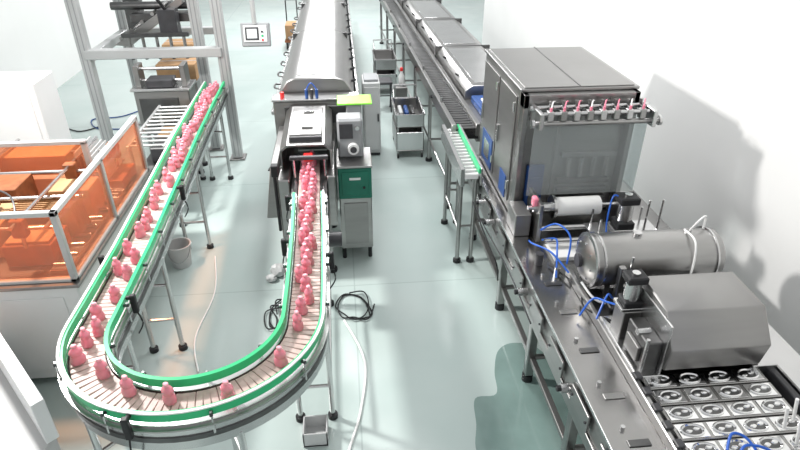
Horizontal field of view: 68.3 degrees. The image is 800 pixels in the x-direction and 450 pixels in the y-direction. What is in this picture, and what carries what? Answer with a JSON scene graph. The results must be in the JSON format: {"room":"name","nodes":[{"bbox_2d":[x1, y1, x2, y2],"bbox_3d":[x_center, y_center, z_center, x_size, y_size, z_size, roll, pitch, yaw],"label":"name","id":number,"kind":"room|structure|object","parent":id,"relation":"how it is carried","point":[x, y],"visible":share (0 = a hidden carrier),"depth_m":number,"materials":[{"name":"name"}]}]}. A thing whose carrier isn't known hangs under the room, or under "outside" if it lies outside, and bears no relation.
{"room":"processing plant","nodes":[
{"label":"processing plant","id":0,"kind":"room"},
{"bbox_2d":[0,0,173,87],"bbox_3d":[-6.098,-4.603,8.273,0.150,6.000,24.000,-3,30,-5],"label":"wall","id":1,"kind":"structure","parent":0,"point":[36,35],"depth_m":10.24,"materials":[{"name":"white paint"}]},
{"bbox_2d":[240,0,270,46],"bbox_3d":[-1.640,-3.971,5.662,0.320,4.455,0.163,-3,30,-5],"label":"pendant","id":2,"kind":"object","parent":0,"point":[254,34],"visible":1,"depth_m":6.65,"materials":[{"name":"metal"}]},
{"bbox_2d":[31,0,542,449],"bbox_3d":[-1.295,-2.200,10.206,11.700,0.100,24.000,-3,30,-5],"label":"floor","id":3,"kind":"structure","parent":0,"point":[434,334],"depth_m":5.46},
{"bbox_2d":[0,333,60,449],"bbox_3d":[-2.726,1.295,3.353,1.597,0.780,1.576,-3,30,-5],"label":"guard","id":4,"kind":"object","parent":3,"relation":"on","point":[26,421],"visible":1,"depth_m":3.35,"materials":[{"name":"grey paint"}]},
{"bbox_2d":[0,71,71,170],"bbox_3d":[-3.800,-0.645,5.842,0.950,1.620,0.490,-3,30,-5],"label":"tall cabinet","id":5,"kind":"object","parent":3,"relation":"on","point":[31,109],"visible":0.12,"depth_m":5.47,"materials":[{"name":"white paint"}]},
{"bbox_2d":[0,115,153,378],"bbox_3d":[-2.957,0.107,4.757,1.480,1.415,1.910,-3,30,-5],"label":"machine","id":6,"kind":"object","parent":3,"relation":"on","point":[64,204],"visible":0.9,"depth_m":4.25,"materials":[{"name":"white paint"}]},
{"bbox_2d":[69,111,137,145],"bbox_3d":[-4.438,-1.424,8.760,1.830,0.016,1.041,-25,39,-36],"label":"air hose","id":7,"kind":"object","parent":3,"relation":"on","point":[135,111],"visible":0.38,"depth_m":8.79,"materials":[{"name":"plastic"}]},
{"bbox_2d":[64,0,246,163],"bbox_3d":[-3.016,-2.302,7.805,1.790,2.500,1.700,-3,30,-5],"label":"frame","id":8,"kind":"object","parent":3,"relation":"on","point":[134,23],"visible":0.84,"depth_m":7.38,"materials":[{"name":"metal"}]},
{"bbox_2d":[126,104,205,226],"bbox_3d":[-2.555,-0.679,6.564,0.418,0.950,1.250,-3,30,-5],"label":"conveyor","id":9,"kind":"object","parent":3,"relation":"on","point":[163,136],"visible":0.56,"depth_m":6.23,"materials":[{"name":"metal"}]},
{"bbox_2d":[130,61,207,173],"bbox_3d":[-2.804,-1.296,7.212,0.680,1.360,0.370,-3,30,-5],"label":"machine","id":10,"kind":"object","parent":3,"relation":"on","point":[163,90],"visible":0.61,"depth_m":6.91,"materials":[{"name":"metal"}]},
{"bbox_2d":[155,58,200,92],"bbox_3d":[-2.986,-1.709,8.155,0.550,1.122,0.500,-3,30,-5],"label":"cartons","id":11,"kind":"object","parent":3,"relation":"on","point":[192,63],"visible":0.11,"depth_m":7.79,"materials":[{"name":"cardboard"}]},
{"bbox_2d":[162,38,193,46],"bbox_3d":[-4.345,-3.432,11.768,0.600,0.452,0.500,-3,30,-5],"label":"cardboard box","id":12,"kind":"object","parent":3,"relation":"on","point":[176,42],"visible":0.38,"depth_m":11.51,"materials":[{"name":"brown cardboard"}]},
{"bbox_2d":[167,237,191,268],"bbox_3d":[-2.096,0.279,5.633,0.236,0.235,0.236,-3,30,-5],"label":"plastic bucket","id":13,"kind":"object","parent":3,"relation":"on","point":[179,250],"visible":0.84,"depth_m":5.60,"materials":[{"name":"grey paint"}]},
{"bbox_2d":[53,81,341,449],"bbox_3d":[-1.320,0.011,5.244,1.692,1.090,5.364,-3,30,-5],"label":"conveyor","id":14,"kind":"object","parent":3,"relation":"on","point":[199,417],"visible":0.81,"depth_m":3.26,"materials":[{"name":"metal"}]},
{"bbox_2d":[68,302,110,379],"label":"bottles","id":15,"kind":"object","parent":14,"relation":"on","point":[102,372],"depth_m":3.17},
{"bbox_2d":[108,238,140,302],"label":"bottles","id":16,"kind":"object","parent":14,"relation":"on","point":[125,270],"depth_m":3.76},
{"bbox_2d":[119,374,136,397],"label":"bottles","id":17,"kind":"object","parent":14,"relation":"on","point":[128,390],"depth_m":2.88},
{"bbox_2d":[134,180,163,237],"label":"bottles","id":18,"kind":"object","parent":14,"relation":"on","point":[140,229],"depth_m":4.36},
{"bbox_2d":[161,382,176,405],"label":"bottles","id":19,"kind":"object","parent":14,"relation":"on","point":[169,398],"depth_m":2.84},
{"bbox_2d":[162,81,219,187],"label":"bottles","id":20,"kind":"object","parent":14,"relation":"on","point":[176,158],"depth_m":5.73},
{"bbox_2d":[220,380,235,399],"label":"bottles","id":21,"kind":"object","parent":14,"relation":"on","point":[226,389],"depth_m":2.84},
{"bbox_2d":[273,346,287,367],"label":"bottles","id":22,"kind":"object","parent":14,"relation":"on","point":[280,359],"depth_m":3.06},
{"bbox_2d":[292,150,317,330],"label":"bottles","id":23,"kind":"object","parent":14,"relation":"on","point":[306,219],"depth_m":4.05},
{"bbox_2d":[266,263,284,281],"bbox_3d":[-1.148,0.435,5.464,0.134,0.135,0.211,12,32,20],"label":"bag","id":24,"kind":"object","parent":3,"relation":"on","point":[277,270],"visible":0.91,"depth_m":5.45,"materials":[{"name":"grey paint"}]},
{"bbox_2d":[194,256,374,449],"bbox_3d":[-0.931,0.725,4.509,1.528,0.604,2.804,-3,30,-5],"label":"floor cables","id":25,"kind":"object","parent":3,"relation":"on","point":[345,294],"visible":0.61,"depth_m":4.94,"materials":[{"name":"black rubber"}]},
{"bbox_2d":[285,0,297,48],"bbox_3d":[-2.393,-4.409,12.991,0.280,0.905,0.814,-3,30,-5],"label":"cart","id":26,"kind":"object","parent":3,"relation":"on","point":[288,26],"visible":0.51,"depth_m":12.80,"materials":[{"name":"metal"}]},
{"bbox_2d":[267,105,337,272],"bbox_3d":[-0.906,-0.330,5.594,0.619,1.325,1.160,-3,30,-5],"label":"machine","id":27,"kind":"object","parent":3,"relation":"on","point":[304,125],"visible":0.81,"depth_m":5.15,"materials":[{"name":"metal"}]},
{"bbox_2d":[271,0,358,171],"bbox_3d":[-1.319,-3.287,10.476,0.900,1.505,10.240,-3,30,-5],"label":"tunnel","id":28,"kind":"object","parent":3,"relation":"on","point":[320,64],"visible":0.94,"depth_m":6.53,"materials":[{"name":"metal"}]},
{"bbox_2d":[302,414,328,447],"bbox_3d":[-0.556,1.359,3.898,0.160,0.120,0.160,-3,30,-5],"label":"tray","id":29,"kind":"object","parent":3,"relation":"on","point":[315,433],"visible":1,"depth_m":3.92,"materials":[{"name":"grey paint"}]},
{"bbox_2d":[336,94,372,257],"bbox_3d":[-0.422,-0.441,5.676,0.350,1.435,0.720,-3,30,-5],"label":"station","id":30,"kind":"object","parent":3,"relation":"on","point":[353,160],"visible":1,"depth_m":5.38,"materials":[{"name":"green metal"}]},
{"bbox_2d":[361,73,380,154],"bbox_3d":[-0.380,-1.457,7.815,0.220,1.030,0.430,-3,30,-5],"label":"base cabinet","id":31,"kind":"object","parent":3,"relation":"on","point":[370,82],"visible":0.91,"depth_m":7.63,"materials":[{"name":"grey metal"}]},
{"bbox_2d":[372,39,396,88],"bbox_3d":[-0.278,-2.772,10.332,0.391,0.761,0.826,-3,30,-5],"label":"trolley","id":32,"kind":"object","parent":3,"relation":"on","point":[384,60],"visible":0.66,"depth_m":10.11,"materials":[{"name":"metal"}]},
{"bbox_2d":[379,77,392,111],"bbox_3d":[-0.249,-2.071,9.408,0.240,0.496,0.300,-3,30,-5],"label":"folding stool","id":33,"kind":"object","parent":3,"relation":"on","point":[383,80],"visible":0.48,"depth_m":9.29,"materials":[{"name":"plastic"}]},
{"bbox_2d":[391,84,425,157],"bbox_3d":[0.097,-1.421,8.021,0.391,0.761,0.826,-3,30,-5],"label":"trolley","id":34,"kind":"object","parent":3,"relation":"on","point":[408,112],"visible":1,"depth_m":7.80,"materials":[{"name":"metal"}]},
{"bbox_2d":[394,67,406,96],"bbox_3d":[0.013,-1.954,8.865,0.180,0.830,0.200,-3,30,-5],"label":"spray bottle","id":35,"kind":"object","parent":34,"relation":"on","point":[399,91],"visible":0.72,"depth_m":8.73,"materials":[{"name":"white plastic"}]},
{"bbox_2d":[379,0,489,263],"bbox_3d":[0.477,-2.959,10.227,1.184,1.190,11.250,-3,30,-6],"label":"conveyor","id":36,"kind":"object","parent":3,"relation":"on","point":[449,61],"visible":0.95,"depth_m":7.45,"materials":[{"name":"metal"}]},
{"bbox_2d":[474,343,582,449],"bbox_3d":[0.858,1.330,4.064,0.771,0.002,1.513,-3,30,-5],"label":"puddle","id":37,"kind":"object","parent":3,"relation":"on","point":[518,416],"visible":0.75,"depth_m":4.11,"materials":[{"name":"teal liquid"}]},
{"bbox_2d":[467,47,799,449],"bbox_3d":[1.476,0.274,3.976,1.378,1.915,4.280,-3,30,-5],"label":"machine","id":38,"kind":"object","parent":3,"relation":"on","point":[636,320],"visible":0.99,"depth_m":3.69,"materials":[{"name":"metal"}]},
{"bbox_2d":[482,0,799,354],"bbox_3d":[2.510,-2.634,4.904,0.150,6.000,14.600,-3,30,-5],"label":"wall","id":39,"kind":"structure","parent":0,"point":[722,76],"depth_m":4.74,"materials":[{"name":"white paint"}]}
]}

